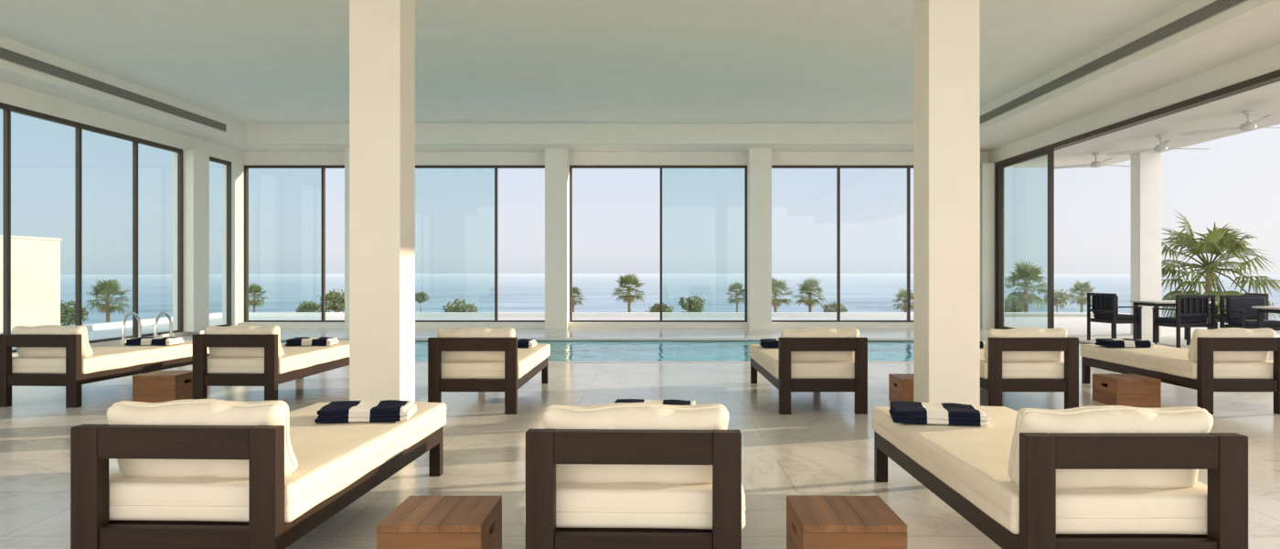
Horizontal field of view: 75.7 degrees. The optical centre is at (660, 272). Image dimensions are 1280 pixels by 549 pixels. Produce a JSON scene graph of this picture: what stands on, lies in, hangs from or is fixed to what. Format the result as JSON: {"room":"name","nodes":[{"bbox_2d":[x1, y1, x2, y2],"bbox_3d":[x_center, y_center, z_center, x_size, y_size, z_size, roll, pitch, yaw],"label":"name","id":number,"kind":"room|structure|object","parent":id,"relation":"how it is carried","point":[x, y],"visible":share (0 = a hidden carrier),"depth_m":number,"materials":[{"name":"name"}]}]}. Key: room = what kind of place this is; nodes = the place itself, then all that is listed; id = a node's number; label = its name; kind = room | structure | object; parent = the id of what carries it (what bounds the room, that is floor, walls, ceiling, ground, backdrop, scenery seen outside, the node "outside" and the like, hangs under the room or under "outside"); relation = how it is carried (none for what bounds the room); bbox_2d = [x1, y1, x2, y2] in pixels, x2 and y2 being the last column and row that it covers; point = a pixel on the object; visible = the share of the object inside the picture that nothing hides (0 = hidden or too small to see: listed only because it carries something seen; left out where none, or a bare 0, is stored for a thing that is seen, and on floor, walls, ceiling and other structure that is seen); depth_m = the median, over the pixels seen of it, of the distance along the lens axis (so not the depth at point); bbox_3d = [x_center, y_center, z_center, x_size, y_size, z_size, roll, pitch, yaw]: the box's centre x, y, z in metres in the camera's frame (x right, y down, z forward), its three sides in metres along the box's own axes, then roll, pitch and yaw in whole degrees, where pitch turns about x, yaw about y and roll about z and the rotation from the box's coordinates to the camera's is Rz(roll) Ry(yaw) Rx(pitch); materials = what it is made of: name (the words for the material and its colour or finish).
{"room":"spa","nodes":[
{"label":"spa","id":0,"kind":"room"},
{"bbox_2d":[0,80,244,356],"bbox_3d":[-9.690,-0.990,8.450,0.420,4.540,21.900,0,0,0],"label":"wall","id":1,"kind":"structure","parent":0,"point":[197,152],"depth_m":16.75,"materials":[{"name":"beige paint"}]},
{"bbox_2d":[0,102,182,352],"bbox_3d":[-9.730,-0.650,10.010,0.080,3.700,13.420,0,0,0],"label":"window","id":2,"kind":"structure","parent":1,"relation":"in","point":[6,109],"depth_m":13.74,"materials":[{"name":"brown metal"}]},
{"bbox_2d":[0,35,269,151],"bbox_3d":[-9.390,-3.040,8.350,0.620,0.440,21.700,0,0,0],"label":"soffit","id":3,"kind":"structure","parent":1,"relation":"attached to","point":[234,137],"depth_m":13.86,"materials":[{"name":"beige paint"}]},
{"bbox_2d":[209,156,231,324],"bbox_3d":[-9.730,-0.650,17.950,0.080,3.700,1.300,0,0,0],"label":"window","id":4,"kind":"structure","parent":1,"relation":"in","point":[212,159],"depth_m":18.54,"materials":[{"name":"brown metal"}]},
{"bbox_2d":[0,0,1189,123],"bbox_3d":[-1.125,-3.410,8.500,17.550,0.300,22.000,0,0,0],"label":"ceiling","id":5,"kind":"structure","parent":0,"point":[246,61],"depth_m":12.05,"materials":[{"name":"paint"}]},
{"bbox_2d":[0,46,226,131],"bbox_3d":[-9.072,-3.020,9.100,0.016,0.160,16.200,0,0,0],"label":"air vent","id":6,"kind":"object","parent":5,"relation":"attached to","point":[7,55],"visible":1,"depth_m":13.37,"materials":[{"name":"metal"}]},
{"bbox_2d":[979,0,1247,124],"bbox_3d":[6.342,-3.020,8.950,0.016,0.160,15.900,0,0,0],"label":"air vent","id":7,"kind":"object","parent":5,"relation":"attached to","point":[1217,6],"visible":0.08,"depth_m":11.26,"materials":[{"name":"metal"}]},
{"bbox_2d":[238,148,988,329],"bbox_3d":[-1.025,-0.990,19.025,17.350,4.540,0.750,0,0,0],"label":"wall","id":8,"kind":"structure","parent":0,"point":[557,162],"depth_m":18.95,"materials":[{"name":"beige paint"}]},
{"bbox_2d":[244,165,344,321],"bbox_3d":[-8.425,-0.675,19.240,2.550,3.650,0.120,0,0,0],"label":"window","id":9,"kind":"structure","parent":8,"relation":"in","point":[246,167],"depth_m":19.19,"materials":[{"name":"brown metal"}]},
{"bbox_2d":[415,165,544,321],"bbox_3d":[-4.630,-0.675,19.240,4.040,3.650,0.120,0,0,0],"label":"window","id":10,"kind":"structure","parent":8,"relation":"in","point":[496,167],"depth_m":19.19,"materials":[{"name":"brown metal"}]},
{"bbox_2d":[245,123,913,151],"bbox_3d":[-1.365,-3.040,18.600,15.430,0.440,1.200,0,0,0],"label":"beam","id":11,"kind":"structure","parent":8,"relation":"attached to","point":[272,137],"depth_m":18.00,"materials":[{"name":"beige paint"}]},
{"bbox_2d":[569,165,746,321],"bbox_3d":[-0.040,-0.675,19.240,4.140,3.650,0.120,0,0,0],"label":"window","id":12,"kind":"structure","parent":8,"relation":"in","point":[570,166],"depth_m":19.18,"materials":[{"name":"brown metal"}]},
{"bbox_2d":[771,165,913,321],"bbox_3d":[4.550,-0.675,19.240,4.040,3.650,0.120,0,0,0],"label":"window","id":13,"kind":"structure","parent":8,"relation":"in","point":[837,167],"depth_m":19.19,"materials":[{"name":"brown metal"}]},
{"bbox_2d":[0,316,1279,548],"bbox_3d":[0.200,4.780,10.850,26.000,7.000,26.700,0,0,0],"label":"floor","id":14,"kind":"structure","parent":0,"point":[823,447],"depth_m":6.68,"materials":[{"name":"tile"}]},
{"bbox_2d":[0,324,209,406],"bbox_3d":[-5.884,0.895,8.898,0.850,0.771,2.138,0,0,3],"label":"sun lounger","id":15,"kind":"object","parent":14,"relation":"on","point":[48,355],"visible":0.93,"depth_m":7.92,"materials":[{"name":"beige fabric"}]},
{"bbox_2d":[11,324,92,357],"bbox_3d":[-5.931,0.677,8.026,0.721,0.336,0.248,0,0,3],"label":"cushion","id":16,"kind":"object","parent":15,"relation":"on","point":[21,329],"depth_m":7.96,"materials":[{"name":"beige fabric"}]},
{"bbox_2d":[124,336,184,344],"bbox_3d":[-5.741,0.774,9.349,0.491,0.073,0.336,0,0,-4],"label":"folded towel","id":17,"kind":"object","parent":15,"relation":"on","point":[143,340],"visible":1,"depth_m":9.21,"materials":[{"name":"blue fabric"}]},
{"bbox_2d":[132,370,192,399],"bbox_3d":[-4.990,1.147,8.330,0.420,0.265,0.440,0,0,0],"label":"side table","id":18,"kind":"object","parent":14,"relation":"on","point":[158,384],"visible":0.83,"depth_m":8.11,"materials":[{"name":"brown wood"}]},
{"bbox_2d":[70,398,446,548],"bbox_3d":[-1.818,0.895,4.198,0.850,0.771,2.138,0,0,2],"label":"sun lounger","id":19,"kind":"object","parent":14,"relation":"on","point":[205,474],"visible":0.94,"depth_m":3.21,"materials":[{"name":"white fabric"}]},
{"bbox_2d":[106,398,298,478],"bbox_3d":[-1.849,0.677,3.326,0.721,0.336,0.248,0,0,2],"label":"cushion","id":20,"kind":"object","parent":19,"relation":"on","point":[127,411],"depth_m":3.26,"materials":[{"name":"beige fabric"}]},
{"bbox_2d":[314,398,416,422],"bbox_3d":[-1.641,0.774,4.619,0.491,0.073,0.336,0,0,-8],"label":"folded towel","id":21,"kind":"object","parent":19,"relation":"on","point":[394,410],"visible":1,"depth_m":4.49,"materials":[{"name":"blue fabric"}]},
{"bbox_2d":[192,324,349,400],"bbox_3d":[-4.023,0.895,8.898,0.850,0.771,2.138,0,0,2],"label":"sun lounger","id":22,"kind":"object","parent":14,"relation":"on","point":[239,355],"visible":0.94,"depth_m":7.91,"materials":[{"name":"beige fabric"}]},
{"bbox_2d":[204,324,284,357],"bbox_3d":[-4.054,0.677,8.026,0.721,0.336,0.248,0,0,2],"label":"cushion","id":23,"kind":"object","parent":22,"relation":"on","point":[213,329],"depth_m":7.96,"materials":[{"name":"beige fabric"}]},
{"bbox_2d":[285,336,338,345],"bbox_3d":[-3.930,0.774,9.299,0.491,0.073,0.336,0,0,-6],"label":"folded towel","id":24,"kind":"object","parent":22,"relation":"on","point":[328,340],"visible":1,"depth_m":9.16,"materials":[{"name":"blue fabric"}]},
{"bbox_2d":[349,0,415,402],"bbox_3d":[-2.290,-0.990,6.800,0.410,4.540,0.400,0,0,0],"label":"column","id":25,"kind":"structure","parent":14,"relation":"on","point":[382,32],"depth_m":6.60,"materials":[{"name":"paint"}]},
{"bbox_2d":[376,495,501,548],"bbox_3d":[-0.930,1.147,3.530,0.420,0.265,0.440,0,0,0],"label":"side table","id":26,"kind":"object","parent":14,"relation":"on","point":[419,521],"visible":1,"depth_m":3.38,"materials":[{"name":"brown wood"}]},
{"bbox_2d":[427,327,550,414],"bbox_3d":[-1.700,0.895,8.509,0.850,0.771,2.138,0,0,0],"label":"sun lounger","id":27,"kind":"object","parent":14,"relation":"on","point":[459,358],"visible":0.99,"depth_m":7.52,"materials":[{"name":"beige fabric"}]},
{"bbox_2d":[437,327,515,361],"bbox_3d":[-1.701,0.677,7.636,0.721,0.336,0.248,0,0,0],"label":"cushion","id":28,"kind":"object","parent":27,"relation":"on","point":[444,332],"depth_m":7.56,"materials":[{"name":"beige fabric"}]},
{"bbox_2d":[517,338,536,347],"bbox_3d":[-1.621,0.774,9.049,0.491,0.073,0.336,0,0,0],"label":"folded towel","id":29,"kind":"object","parent":27,"relation":"on","point":[527,342],"visible":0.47,"depth_m":8.90,"materials":[{"name":"blue fabric"}]},
{"bbox_2d":[280,337,913,362],"bbox_3d":[-1.250,1.995,13.850,13.100,1.470,4.300,0,0,0],"label":"swimming pool","id":30,"kind":"object","parent":14,"relation":"in","point":[562,349],"visible":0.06,"depth_m":14.12,"materials":[{"name":"teal liquid"}]},
{"bbox_2d":[121,311,141,343],"bbox_3d":[-7.500,0.927,11.665,0.100,0.736,0.431,0,0,0],"label":"pool handrail","id":31,"kind":"object","parent":30,"relation":"attached to","point":[128,314],"visible":0.7,"depth_m":11.60,"materials":[{"name":"metal"}]},
{"bbox_2d":[153,311,172,336],"bbox_3d":[-7.050,0.927,11.665,0.100,0.736,0.431,0,0,0],"label":"pool handrail","id":32,"kind":"object","parent":30,"relation":"attached to","point":[160,314],"visible":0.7,"depth_m":11.66,"materials":[{"name":"metal"}]},
{"bbox_2d":[524,402,746,548],"bbox_3d":[-0.072,0.895,4.109,0.850,0.771,2.138,0,0,1],"label":"sun lounger","id":33,"kind":"object","parent":14,"relation":"on","point":[599,474],"visible":1,"depth_m":3.11,"materials":[{"name":"beige fabric"}]},
{"bbox_2d":[544,402,728,483],"bbox_3d":[-0.096,0.677,3.236,0.721,0.336,0.248,0,0,2],"label":"cushion","id":34,"kind":"object","parent":33,"relation":"on","point":[558,415],"depth_m":3.16,"materials":[{"name":"beige fabric"}]},
{"bbox_2d":[613,398,697,405],"bbox_3d":[-0.031,0.774,4.659,0.491,0.073,0.337,0,0,3],"label":"folded towel","id":35,"kind":"object","parent":33,"relation":"on","point":[686,401],"visible":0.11,"depth_m":4.75,"materials":[{"name":"blue fabric"}]},
{"bbox_2d":[0,311,1279,333],"bbox_3d":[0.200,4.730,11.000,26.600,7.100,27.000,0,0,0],"label":"parapet","id":36,"kind":"object","parent":14,"relation":"on","point":[149,321],"visible":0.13,"depth_m":24.20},
{"bbox_2d":[748,327,867,414],"bbox_3d":[1.465,0.895,8.509,0.850,0.771,2.138,0,0,-1],"label":"sun lounger","id":37,"kind":"object","parent":14,"relation":"on","point":[805,358],"visible":0.99,"depth_m":7.51,"materials":[{"name":"beige fabric"}]},
{"bbox_2d":[759,338,778,347],"bbox_3d":[1.359,0.774,9.049,0.491,0.073,0.336,0,0,0],"label":"folded towel","id":38,"kind":"object","parent":37,"relation":"on","point":[765,342],"visible":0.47,"depth_m":8.89,"materials":[{"name":"blue fabric"}]},
{"bbox_2d":[781,327,859,362],"bbox_3d":[1.476,0.677,7.636,0.721,0.336,0.248,0,0,-1],"label":"cushion","id":39,"kind":"object","parent":37,"relation":"on","point":[787,332],"depth_m":7.56,"materials":[{"name":"beige fabric"}]},
{"bbox_2d":[786,495,906,548],"bbox_3d":[0.785,1.147,3.530,0.420,0.265,0.440,0,0,0],"label":"side table","id":40,"kind":"object","parent":14,"relation":"on","point":[812,521],"visible":1,"depth_m":3.38,"materials":[{"name":"brown wood"}]},
{"bbox_2d":[888,373,913,401],"bbox_3d":[2.510,1.147,8.050,0.420,0.265,0.440,0,0,0],"label":"side table","id":41,"kind":"object","parent":14,"relation":"on","point":[901,385],"visible":0.43,"depth_m":7.92,"materials":[{"name":"brown wood"}]},
{"bbox_2d":[913,0,979,405],"bbox_3d":[2.360,-0.990,6.800,0.410,4.540,0.400,0,0,0],"label":"column","id":42,"kind":"structure","parent":14,"relation":"on","point":[946,32],"depth_m":6.60,"materials":[{"name":"paint"}]},
{"bbox_2d":[979,327,1078,405],"bbox_3d":[3.390,0.895,8.509,0.850,0.771,2.138,0,0,0],"label":"sun lounger","id":43,"kind":"object","parent":14,"relation":"on","point":[1011,358],"visible":0.77,"depth_m":7.45,"materials":[{"name":"beige fabric"}]},
{"bbox_2d":[979,340,985,347],"bbox_3d":[3.269,0.774,8.999,0.491,0.073,0.336,0,0,0],"label":"folded towel","id":44,"kind":"object","parent":43,"relation":"on","point":[982,344],"visible":0.12,"depth_m":8.85,"materials":[{"name":"blue fabric"}]},
{"bbox_2d":[983,327,1066,361],"bbox_3d":[3.389,0.677,7.636,0.721,0.336,0.248,0,0,0],"label":"cushion","id":45,"kind":"object","parent":43,"relation":"on","point":[993,332],"depth_m":7.57,"materials":[{"name":"beige fabric"}]},
{"bbox_2d":[1004,313,1094,316],"bbox_3d":[10.400,0.730,23.900,5.400,1.100,0.080,0,0,0],"label":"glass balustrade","id":46,"kind":"object","parent":14,"relation":"on","point":[1006,314],"visible":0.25,"depth_m":23.86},
{"bbox_2d":[871,405,1247,548],"bbox_3d":[1.725,0.895,4.039,0.850,0.771,2.138,0,0,0],"label":"sun lounger","id":47,"kind":"object","parent":14,"relation":"on","point":[1036,476],"visible":0.95,"depth_m":3.05,"materials":[{"name":"beige fabric"}]},
{"bbox_2d":[888,401,989,426],"bbox_3d":[1.529,0.774,4.549,0.491,0.073,0.336,0,0,12],"label":"folded towel","id":48,"kind":"object","parent":47,"relation":"on","point":[959,413],"visible":1,"depth_m":4.42,"materials":[{"name":"blue fabric"}]},
{"bbox_2d":[1006,405,1213,489],"bbox_3d":[1.724,0.677,3.167,0.721,0.336,0.248,0,0,0],"label":"cushion","id":49,"kind":"object","parent":47,"relation":"on","point":[1036,419],"depth_m":3.10,"materials":[{"name":"beige fabric"}]},
{"bbox_2d":[1087,292,1142,340],"bbox_3d":[8.469,0.830,15.348,0.582,0.900,0.740,0,0,-10],"label":"armchair","id":50,"kind":"object","parent":14,"relation":"on","point":[1104,306],"visible":1,"depth_m":15.16,"materials":[{"name":"black wood"}]},
{"bbox_2d":[1092,295,1118,314],"bbox_3d":[8.278,0.595,15.314,0.090,0.370,0.610,0,0,-10],"label":"cushion","id":51,"kind":"object","parent":50,"relation":"on","point":[1102,304],"depth_m":15.20,"materials":[{"name":"black fabric"}]},
{"bbox_2d":[1093,313,1137,319],"bbox_3d":[8.500,0.818,15.354,0.470,0.084,0.620,0,0,-10],"label":"seat cushion","id":52,"kind":"object","parent":50,"relation":"on","point":[1096,315],"depth_m":15.12,"materials":[{"name":"fabric"}]},
{"bbox_2d":[1092,373,1161,406],"bbox_3d":[4.555,1.147,8.050,0.420,0.265,0.440,0,0,0],"label":"side table","id":53,"kind":"object","parent":14,"relation":"on","point":[1111,389],"visible":0.98,"depth_m":7.83,"materials":[{"name":"brown wood"}]},
{"bbox_2d":[1130,152,1161,334],"bbox_3d":[10.080,-0.595,17.075,0.440,3.750,0.350,0,0,0],"label":"column","id":54,"kind":"structure","parent":14,"relation":"on","point":[1146,167],"depth_m":16.90,"materials":[{"name":"white paint"}]},
{"bbox_2d":[1129,299,1216,342],"bbox_3d":[9.580,0.905,15.400,1.120,0.750,0.840,0,0,0],"label":"dining table","id":55,"kind":"object","parent":14,"relation":"on","point":[1136,303],"visible":0.52,"depth_m":15.19,"materials":[{"name":"stone"}]},
{"bbox_2d":[1079,327,1279,414],"bbox_3d":[5.300,0.895,8.509,0.850,0.771,2.138,0,0,0],"label":"sun lounger","id":56,"kind":"object","parent":14,"relation":"on","point":[1216,358],"visible":0.97,"depth_m":7.55,"materials":[{"name":"beige fabric"}]},
{"bbox_2d":[1094,338,1154,347],"bbox_3d":[5.129,0.774,9.099,0.491,0.073,0.336,0,0,4],"label":"folded towel","id":57,"kind":"object","parent":56,"relation":"on","point":[1106,342],"visible":1,"depth_m":8.95,"materials":[{"name":"blue fabric"}]},
{"bbox_2d":[1186,327,1275,361],"bbox_3d":[5.299,0.677,7.636,0.721,0.336,0.248,0,0,0],"label":"cushion","id":58,"kind":"object","parent":56,"relation":"on","point":[1199,332],"depth_m":7.57,"materials":[{"name":"beige fabric"}]},
{"bbox_2d":[1152,294,1215,347],"bbox_3d":[9.052,0.830,14.239,0.740,0.900,0.582,0,0,-10],"label":"armchair","id":59,"kind":"object","parent":14,"relation":"on","point":[1191,310],"visible":0.99,"depth_m":14.01,"materials":[{"name":"black wood"}]},
{"bbox_2d":[1156,316,1207,322],"bbox_3d":[9.046,0.818,14.270,0.620,0.084,0.470,0,0,-10],"label":"seat cushion","id":60,"kind":"object","parent":59,"relation":"on","point":[1160,319],"depth_m":14.06,"materials":[{"name":"black fabric"}]},
{"bbox_2d":[1180,298,1208,318],"bbox_3d":[9.086,0.595,14.048,0.610,0.370,0.090,0,0,-10],"label":"cushion","id":61,"kind":"object","parent":59,"relation":"on","point":[1189,307],"depth_m":13.98,"materials":[{"name":"black fabric"}]},
{"bbox_2d":[1215,292,1268,327],"bbox_3d":[10.711,0.830,15.198,0.582,0.900,0.740,0,0,10],"label":"armchair","id":62,"kind":"object","parent":14,"relation":"on","point":[1217,315],"visible":0.16,"depth_m":15.35,"materials":[{"name":"black wood"}]},
{"bbox_2d":[1219,295,1279,330],"bbox_3d":[9.750,0.830,13.511,0.740,0.900,0.582,0,0,2],"label":"armchair","id":63,"kind":"object","parent":14,"relation":"on","point":[1240,314],"visible":0.85,"depth_m":13.66,"materials":[{"name":"black wood"}]},
{"bbox_2d":[1226,297,1265,319],"bbox_3d":[9.757,0.595,13.705,0.610,0.370,0.090,0,0,2],"label":"cushion","id":64,"kind":"object","parent":63,"relation":"on","point":[1243,304],"depth_m":13.66,"materials":[{"name":"black fabric"}]},
{"bbox_2d":[1226,319,1279,325],"bbox_3d":[9.749,0.818,13.480,0.620,0.084,0.470,0,0,2],"label":"seat cushion","id":65,"kind":"object","parent":63,"relation":"on","point":[1231,322],"depth_m":13.26,"materials":[{"name":"black fabric"}]},
{"bbox_2d":[1251,306,1279,328],"bbox_3d":[9.920,0.905,12.600,1.120,0.750,0.840,0,0,0],"label":"dining table","id":66,"kind":"object","parent":14,"relation":"on","point":[1260,309],"visible":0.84,"depth_m":12.90,"materials":[{"name":"stone"}]},
{"bbox_2d":[979,43,1279,328],"bbox_3d":[7.600,-0.990,8.450,0.500,4.540,21.900,0,0,0],"label":"wall","id":67,"kind":"structure","parent":0,"point":[1267,60],"depth_m":14.85,"materials":[{"name":"beige paint"}]},
{"bbox_2d":[979,0,1279,151],"bbox_3d":[7.000,-3.040,8.350,1.300,0.440,21.700,0,0,0],"label":"beam","id":68,"kind":"structure","parent":67,"relation":"attached to","point":[1246,28],"depth_m":11.56,"materials":[{"name":"beige paint"}]},
{"bbox_2d":[994,69,1279,343],"bbox_3d":[7.710,-0.610,8.125,0.180,3.780,21.250,0,0,0],"label":"door","id":69,"kind":"structure","parent":67,"relation":"in","point":[1273,77],"depth_m":16.13,"materials":[{"name":"brown metal"}]},
{"bbox_2d":[1006,81,1279,167],"bbox_3d":[9.075,-2.845,8.450,2.450,0.750,21.900,0,0,0],"label":"ceiling","id":70,"kind":"structure","parent":0,"point":[1264,101],"depth_m":14.20,"materials":[{"name":"white paint"}]},
{"bbox_2d":[1046,152,1130,169],"bbox_3d":[9.173,-2.320,16.968,1.542,0.300,1.647,0,0,-10],"label":"ceiling fan","id":71,"kind":"object","parent":70,"relation":"hanging from","point":[1095,164],"visible":0.98,"depth_m":17.04,"materials":[{"name":"white ceramic"}]},
{"bbox_2d":[1106,134,1210,155],"bbox_3d":[9.160,-2.320,14.727,1.542,0.300,1.647,0,0,4],"label":"ceiling fan","id":72,"kind":"object","parent":70,"relation":"hanging from","point":[1161,147],"visible":1,"depth_m":14.81,"materials":[{"name":"white ceramic"}]},
{"bbox_2d":[1178,110,1279,136],"bbox_3d":[9.165,-2.320,12.539,1.542,0.300,1.647,0,0,0],"label":"ceiling fan","id":73,"kind":"object","parent":70,"relation":"hanging from","point":[1246,126],"visible":1,"depth_m":12.60,"materials":[{"name":"white ceramic"}]},
{"label":"outside","id":74,"kind":"structure","parent":0,"visible":0},
{"bbox_2d":[60,273,1279,325],"bbox_3d":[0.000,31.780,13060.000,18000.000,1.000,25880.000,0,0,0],"label":"sea","id":75,"kind":"structure","parent":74,"point":[517,292],"depth_m":1443.90,"materials":[{"name":"liquid"}]},
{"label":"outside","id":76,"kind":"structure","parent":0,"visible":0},
{"bbox_3d":[0.000,20.030,80.000,520.000,23.500,240.000,0,0,0],"label":"ground","id":77,"kind":"structure","parent":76,"visible":0},
{"bbox_2d":[0,234,62,331],"bbox_3d":[-25.394,3.555,26.300,10.030,9.449,3.460,0,0,0],"label":"wall","id":78,"kind":"structure","parent":77,"relation":"on","point":[35,261],"depth_m":26.80,"materials":[{"name":"white paint"}]},
{"bbox_2d":[60,299,90,325],"bbox_3d":[-46.076,5.259,63.822,3.026,6.299,2.945,0,0,0],"label":"bush","id":79,"kind":"object","parent":77,"relation":"on","point":[64,315],"visible":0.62,"depth_m":63.61,"materials":[{"name":"green plant"}]},
{"bbox_2d":[84,278,132,322],"bbox_3d":[-40.223,4.305,60.044,3.279,7.961,3.496,0,0,0],"label":"palm tree","id":80,"kind":"object","parent":77,"relation":"on","point":[109,287],"visible":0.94,"depth_m":59.68,"materials":[{"name":"green plant"}]},
{"bbox_2d":[248,281,270,311],"bbox_3d":[-30.640,4.507,62.052,2.200,7.670,2.208,0,0,0],"label":"palm tree","id":81,"kind":"object","parent":77,"relation":"on","point":[252,288],"visible":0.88,"depth_m":61.88,"materials":[{"name":"green plant"}]},
{"bbox_2d":[294,299,320,311],"bbox_3d":[-36.196,5.921,84.976,2.918,6.232,2.611,0,0,0],"label":"bush","id":82,"kind":"object","parent":77,"relation":"on","point":[304,307],"visible":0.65,"depth_m":84.56,"materials":[{"name":"green plant"}]},
{"bbox_2d":[316,288,344,311],"bbox_3d":[-31.676,5.219,79.918,3.564,7.344,3.678,0,0,0],"label":"tree","id":83,"kind":"object","parent":77,"relation":"on","point":[333,297],"visible":0.64,"depth_m":79.47,"materials":[{"name":"green plant"}]},
{"bbox_2d":[415,291,429,311],"bbox_3d":[-24.730,5.455,85.071,1.882,7.156,1.779,0,0,0],"label":"tree","id":84,"kind":"object","parent":77,"relation":"on","point":[421,296],"visible":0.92,"depth_m":84.77,"materials":[{"name":"green plant"}]},
{"bbox_2d":[441,298,478,311],"bbox_3d":[-20.641,5.834,85.144,5.007,6.446,5.120,0,0,0],"label":"bush","id":85,"kind":"object","parent":77,"relation":"on","point":[450,308],"visible":0.32,"depth_m":84.34,"materials":[{"name":"green plant"}]},
{"bbox_2d":[572,286,586,311],"bbox_3d":[-7.908,4.946,74.927,2.568,7.574,2.421,0,0,0],"label":"palm tree","id":86,"kind":"object","parent":77,"relation":"on","point":[574,289],"visible":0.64,"depth_m":74.81,"materials":[{"name":"green plant"}]},
{"bbox_2d":[610,271,646,311],"bbox_3d":[-2.944,4.375,77.864,3.815,8.903,3.850,0,0,0],"label":"palm tree","id":87,"kind":"object","parent":77,"relation":"on","point":[630,280],"visible":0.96,"depth_m":77.77,"materials":[{"name":"green plant"}]},
{"bbox_2d":[645,301,674,311],"bbox_3d":[0.028,6.046,84.945,3.102,5.985,2.829,0,0,0],"label":"bush","id":88,"kind":"object","parent":77,"relation":"on","point":[655,308],"visible":0.44,"depth_m":84.64,"materials":[{"name":"green plant"}]},
{"bbox_2d":[678,295,704,311],"bbox_3d":[3.091,5.516,80.084,2.773,6.744,2.746,0,0,0],"label":"bush","id":89,"kind":"object","parent":77,"relation":"on","point":[690,305],"visible":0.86,"depth_m":79.46,"materials":[{"name":"green plant"}]},
{"bbox_2d":[725,280,744,311],"bbox_3d":[6.832,4.668,72.001,2.428,7.950,2.369,0,0,0],"label":"palm tree","id":90,"kind":"object","parent":77,"relation":"on","point":[733,286],"visible":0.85,"depth_m":71.71,"materials":[{"name":"green plant"}]},
{"bbox_2d":[771,277,793,311],"bbox_3d":[10.436,4.506,74.070,3.852,8.399,3.856,0,0,0],"label":"palm tree","id":91,"kind":"object","parent":77,"relation":"on","point":[775,302],"visible":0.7,"depth_m":73.59,"materials":[{"name":"green plant"}]},
{"bbox_2d":[791,277,826,311],"bbox_3d":[14.453,4.619,80.090,3.691,8.534,3.832,0,0,0],"label":"palm tree","id":92,"kind":"object","parent":77,"relation":"on","point":[811,282],"visible":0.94,"depth_m":79.65,"materials":[{"name":"green plant"}]},
{"bbox_2d":[821,300,847,311],"bbox_3d":[19.098,6.121,90.021,2.810,6.134,2.926,0,0,0],"label":"bush","id":93,"kind":"object","parent":77,"relation":"on","point":[833,305],"visible":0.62,"depth_m":89.58,"materials":[{"name":"green plant"}]},
{"bbox_2d":[891,288,913,311],"bbox_3d":[20.763,4.900,69.887,2.446,7.366,2.488,0,0,0],"label":"palm tree","id":94,"kind":"object","parent":77,"relation":"on","point":[902,293],"visible":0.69,"depth_m":69.86,"materials":[{"name":"green plant"}]},
{"bbox_2d":[1004,295,1023,311],"bbox_3d":[30.515,5.314,72.093,3.102,6.668,2.986,0,0,0],"label":"tree","id":95,"kind":"object","parent":77,"relation":"on","point":[1018,307],"visible":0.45,"depth_m":71.31,"materials":[{"name":"green plant"}]},
{"bbox_2d":[1004,260,1055,311],"bbox_3d":[26.787,3.627,59.891,4.096,9.321,4.227,0,0,0],"label":"palm tree","id":96,"kind":"object","parent":77,"relation":"on","point":[1023,271],"visible":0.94,"depth_m":59.66,"materials":[{"name":"green plant"}]},
{"bbox_2d":[1042,288,1072,311],"bbox_3d":[36.154,5.123,74.968,2.684,7.224,2.553,0,0,0],"label":"tree","id":97,"kind":"object","parent":77,"relation":"on","point":[1062,299],"visible":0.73,"depth_m":74.55,"materials":[{"name":"green plant"}]},
{"bbox_2d":[1066,279,1096,311],"bbox_3d":[33.751,4.467,66.066,2.533,7.992,2.550,0,0,0],"label":"palm tree","id":98,"kind":"object","parent":77,"relation":"on","point":[1079,286],"visible":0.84,"depth_m":65.87,"materials":[{"name":"green plant"}]},
{"bbox_2d":[1161,208,1279,319],"bbox_3d":[20.058,2.919,29.907,4.870,10.731,5.229,0,0,0],"label":"palm tree","id":99,"kind":"object","parent":77,"relation":"on","point":[1211,244],"visible":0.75,"depth_m":29.61,"materials":[{"name":"green plant"}]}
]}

